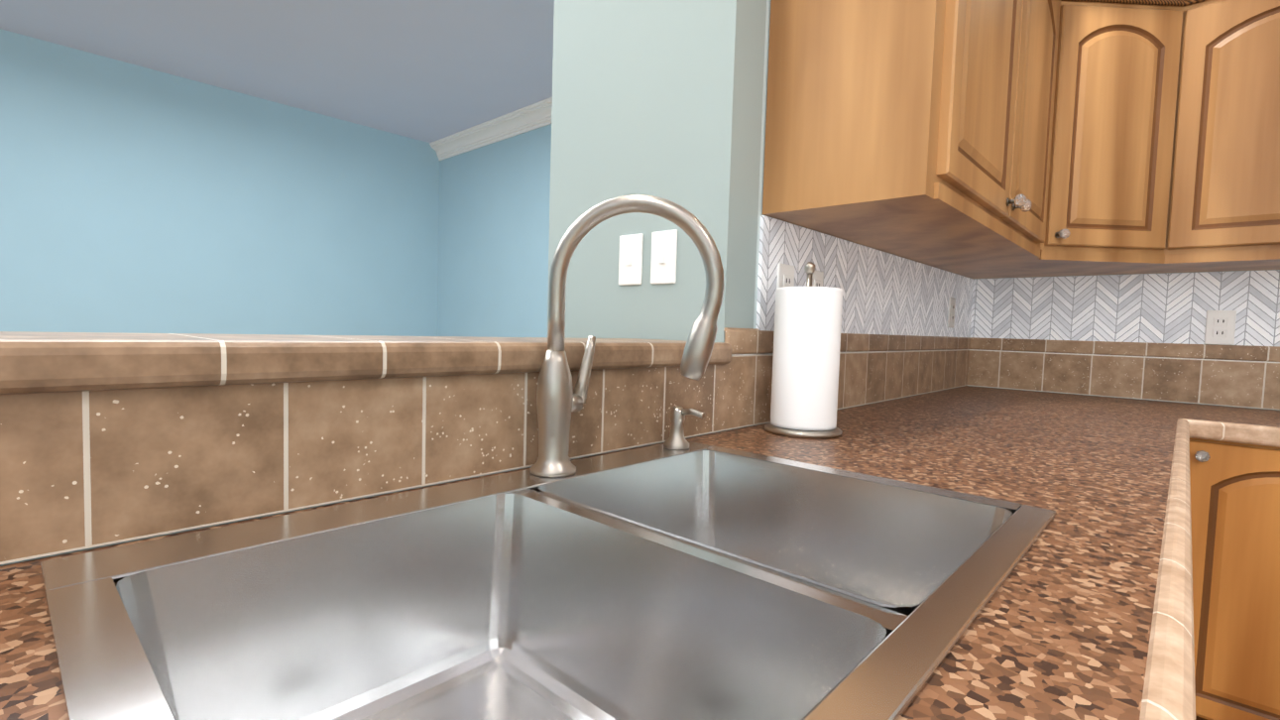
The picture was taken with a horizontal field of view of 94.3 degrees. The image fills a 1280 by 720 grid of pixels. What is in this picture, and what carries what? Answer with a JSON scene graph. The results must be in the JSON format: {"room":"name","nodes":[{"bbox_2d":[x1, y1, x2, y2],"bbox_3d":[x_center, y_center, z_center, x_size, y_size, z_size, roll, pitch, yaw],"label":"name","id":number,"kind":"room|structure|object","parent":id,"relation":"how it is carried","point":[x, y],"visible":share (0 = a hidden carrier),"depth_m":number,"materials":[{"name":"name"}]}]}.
{"room":"kitchen","nodes":[
{"label":"kitchen","id":0,"kind":"room"},
{"bbox_2d":[0,0,554,142],"bbox_3d":[-0.459,-1.731,0.611,8.900,0.100,9.700,5,4,42],"label":"ceiling","id":1,"kind":"structure","parent":0,"point":[428,70],"depth_m":3.60,"materials":[{"name":"paint"}]},
{"bbox_2d":[0,0,1279,566],"bbox_3d":[-1.262,-0.294,-0.020,8.740,2.750,7.630,5,4,42],"label":"wall","id":2,"kind":"structure","parent":0,"point":[135,198],"depth_m":3.87,"materials":[{"name":"blue paint"}]},
{"bbox_2d":[0,331,731,394],"bbox_3d":[-1.833,0.034,-0.812,0.268,0.043,5.678,5,4,42],"label":"ledge","id":3,"kind":"object","parent":2,"relation":"on","point":[32,362],"depth_m":0.60,"materials":[{"name":"brown tile"}]},
{"bbox_2d":[0,215,979,564],"bbox_3d":[-1.128,-0.046,-0.218,0.012,0.452,7.510,5,4,42],"label":"backsplash","id":4,"kind":"structure","parent":2,"relation":"attached to","point":[83,469],"depth_m":0.69,"materials":[{"name":"brown tile"}]},
{"bbox_2d":[776,262,794,287],"bbox_3d":[0.332,-0.158,1.351,0.010,0.116,0.072,5,4,42],"label":"electrical outlet plate","id":5,"kind":"object","parent":4,"relation":"attached to","point":[785,273],"depth_m":1.34,"materials":[{"name":"white plastic"}]},
{"bbox_2d":[812,270,823,286],"bbox_3d":[0.433,-0.161,1.461,0.010,0.116,0.072,5,4,42],"label":"electrical outlet plate","id":6,"kind":"object","parent":4,"relation":"attached to","point":[817,277],"depth_m":1.46,"materials":[{"name":"white plastic"}]},
{"bbox_2d":[947,297,955,328],"bbox_3d":[1.212,-0.183,2.307,0.010,0.116,0.072,5,4,42],"label":"electrical outlet plate","id":7,"kind":"object","parent":4,"relation":"attached to","point":[952,301],"depth_m":2.29,"materials":[{"name":"white plastic"}]},
{"bbox_2d":[429,97,552,160],"bbox_3d":[-0.442,-1.799,4.143,3.945,0.136,0.109,5,4,42],"label":"crown molding","id":8,"kind":"structure","parent":2,"relation":"attached to","point":[533,116],"depth_m":4.71,"materials":[{"name":"white wood"}]},
{"bbox_2d":[618,232,643,285],"bbox_3d":[-0.024,-0.231,1.369,0.072,0.116,0.012,5,4,42],"label":"switch plate","id":9,"kind":"object","parent":2,"relation":"attached to","point":[631,246],"depth_m":1.37,"materials":[{"name":"white plastic"}]},
{"bbox_2d":[641,229,677,284],"bbox_3d":[0.050,-0.225,1.302,0.072,0.116,0.012,5,4,42],"label":"switch plate","id":10,"kind":"object","parent":2,"relation":"attached to","point":[663,257],"depth_m":1.30,"materials":[{"name":"white plastic"}]},
{"bbox_2d":[762,0,1067,257],"bbox_3d":[0.776,-0.728,1.539,0.351,0.772,1.100,5,4,42],"label":"upper cabinet","id":11,"kind":"object","parent":2,"relation":"attached to","point":[985,139],"depth_m":1.20,"materials":[{"name":"brown wood"}]},
{"bbox_2d":[1040,0,1186,276],"bbox_3d":[1.559,-0.711,1.951,0.285,0.802,0.646,5,4,42],"label":"upper cabinet","id":12,"kind":"object","parent":2,"relation":"attached to","point":[1123,58],"depth_m":1.83,"materials":[{"name":"brown wood"}]},
{"bbox_2d":[971,269,1279,409],"bbox_3d":[2.285,-0.048,1.736,2.330,0.452,0.013,5,4,42],"label":"backsplash","id":13,"kind":"structure","parent":2,"relation":"attached to","point":[1132,336],"depth_m":2.17,"materials":[{"name":"brown tile"}]},
{"bbox_2d":[1204,310,1236,345],"bbox_3d":[1.969,-0.111,2.016,0.072,0.116,0.010,5,4,42],"label":"electrical outlet plate","id":14,"kind":"object","parent":13,"relation":"attached to","point":[1220,326],"depth_m":2.01,"materials":[{"name":"white plastic"}]},
{"bbox_2d":[1166,0,1190,249],"bbox_3d":[1.465,-0.770,1.835,0.279,0.835,0.275,5,4,42],"label":"upper cabinet","id":15,"kind":"object","parent":2,"relation":"attached to","point":[1188,21],"depth_m":1.83,"materials":[{"name":"brown wood"}]},
{"bbox_2d":[1170,0,1279,269],"bbox_3d":[1.948,-0.706,1.797,0.495,0.772,0.346,5,4,42],"label":"upper cabinet","id":16,"kind":"object","parent":2,"relation":"attached to","point":[1227,184],"depth_m":1.76,"materials":[{"name":"brown wood"}]},
{"bbox_3d":[-0.544,1.114,0.763,8.900,0.100,9.700,5,4,42],"label":"floor","id":17,"kind":"structure","parent":0,"visible":0},
{"bbox_2d":[39,439,1056,719],"bbox_3d":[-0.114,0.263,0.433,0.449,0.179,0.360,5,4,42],"label":"sink","id":18,"kind":"object","parent":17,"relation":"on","point":[501,598],"depth_m":0.55,"materials":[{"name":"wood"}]},
{"bbox_2d":[0,555,107,719],"bbox_3d":[-1.158,0.232,-0.728,0.679,0.046,2.710,5,4,42],"label":"countertop","id":19,"kind":"structure","parent":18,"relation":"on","point":[47,672],"depth_m":0.35,"materials":[{"name":"brown stone"}]},
{"bbox_2d":[515,437,1035,719],"bbox_3d":[0.150,0.256,0.720,0.449,0.179,0.360,5,4,42],"label":"sink","id":20,"kind":"object","parent":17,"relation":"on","point":[968,552],"depth_m":0.79,"materials":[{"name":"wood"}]},
{"bbox_2d":[530,194,724,477],"bbox_3d":[-0.023,-0.030,0.778,0.221,0.372,0.154,5,4,42],"label":"faucet","id":21,"kind":"object","parent":20,"relation":"on","point":[559,401],"visible":1,"depth_m":0.78,"materials":[{"name":"silver metal"}]},
{"bbox_2d":[663,406,705,450],"bbox_3d":[0.075,0.114,0.990,0.078,0.069,0.044,5,4,42],"label":"soap dispenser","id":22,"kind":"object","parent":20,"relation":"on","point":[676,439],"visible":1,"depth_m":0.99,"materials":[{"name":"silver metal"}]},
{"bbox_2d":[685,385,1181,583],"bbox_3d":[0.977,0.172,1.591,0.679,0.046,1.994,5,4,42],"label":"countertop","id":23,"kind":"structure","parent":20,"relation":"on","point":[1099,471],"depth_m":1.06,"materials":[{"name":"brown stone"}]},
{"bbox_2d":[764,261,842,438],"bbox_3d":[0.342,-0.026,1.223,0.156,0.348,0.156,5,4,42],"label":"paper towel","id":24,"kind":"object","parent":23,"relation":"on","point":[806,358],"visible":1,"depth_m":1.17,"materials":[{"name":"white paper"}]},
{"bbox_2d":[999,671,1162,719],"bbox_3d":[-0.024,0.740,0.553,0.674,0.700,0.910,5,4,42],"label":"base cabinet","id":25,"kind":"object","parent":17,"relation":"on","point":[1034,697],"depth_m":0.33,"materials":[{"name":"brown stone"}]},
{"bbox_2d":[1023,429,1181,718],"bbox_3d":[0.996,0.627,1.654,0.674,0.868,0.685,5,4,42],"label":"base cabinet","id":26,"kind":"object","parent":17,"relation":"on","point":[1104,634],"depth_m":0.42,"materials":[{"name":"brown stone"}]},
{"bbox_2d":[1162,429,1279,719],"bbox_3d":[1.825,0.647,1.753,0.453,0.868,0.624,5,4,42],"label":"base cabinet","id":27,"kind":"object","parent":17,"relation":"on","point":[1222,629],"depth_m":1.55,"materials":[{"name":"brown wood"}]},
{"bbox_2d":[1177,402,1279,441],"bbox_3d":[1.846,0.192,1.719,0.428,0.046,0.629,5,4,42],"label":"countertop","id":28,"kind":"structure","parent":27,"relation":"on","point":[1234,421],"depth_m":1.60,"materials":[{"name":"brown stone"}]}
]}

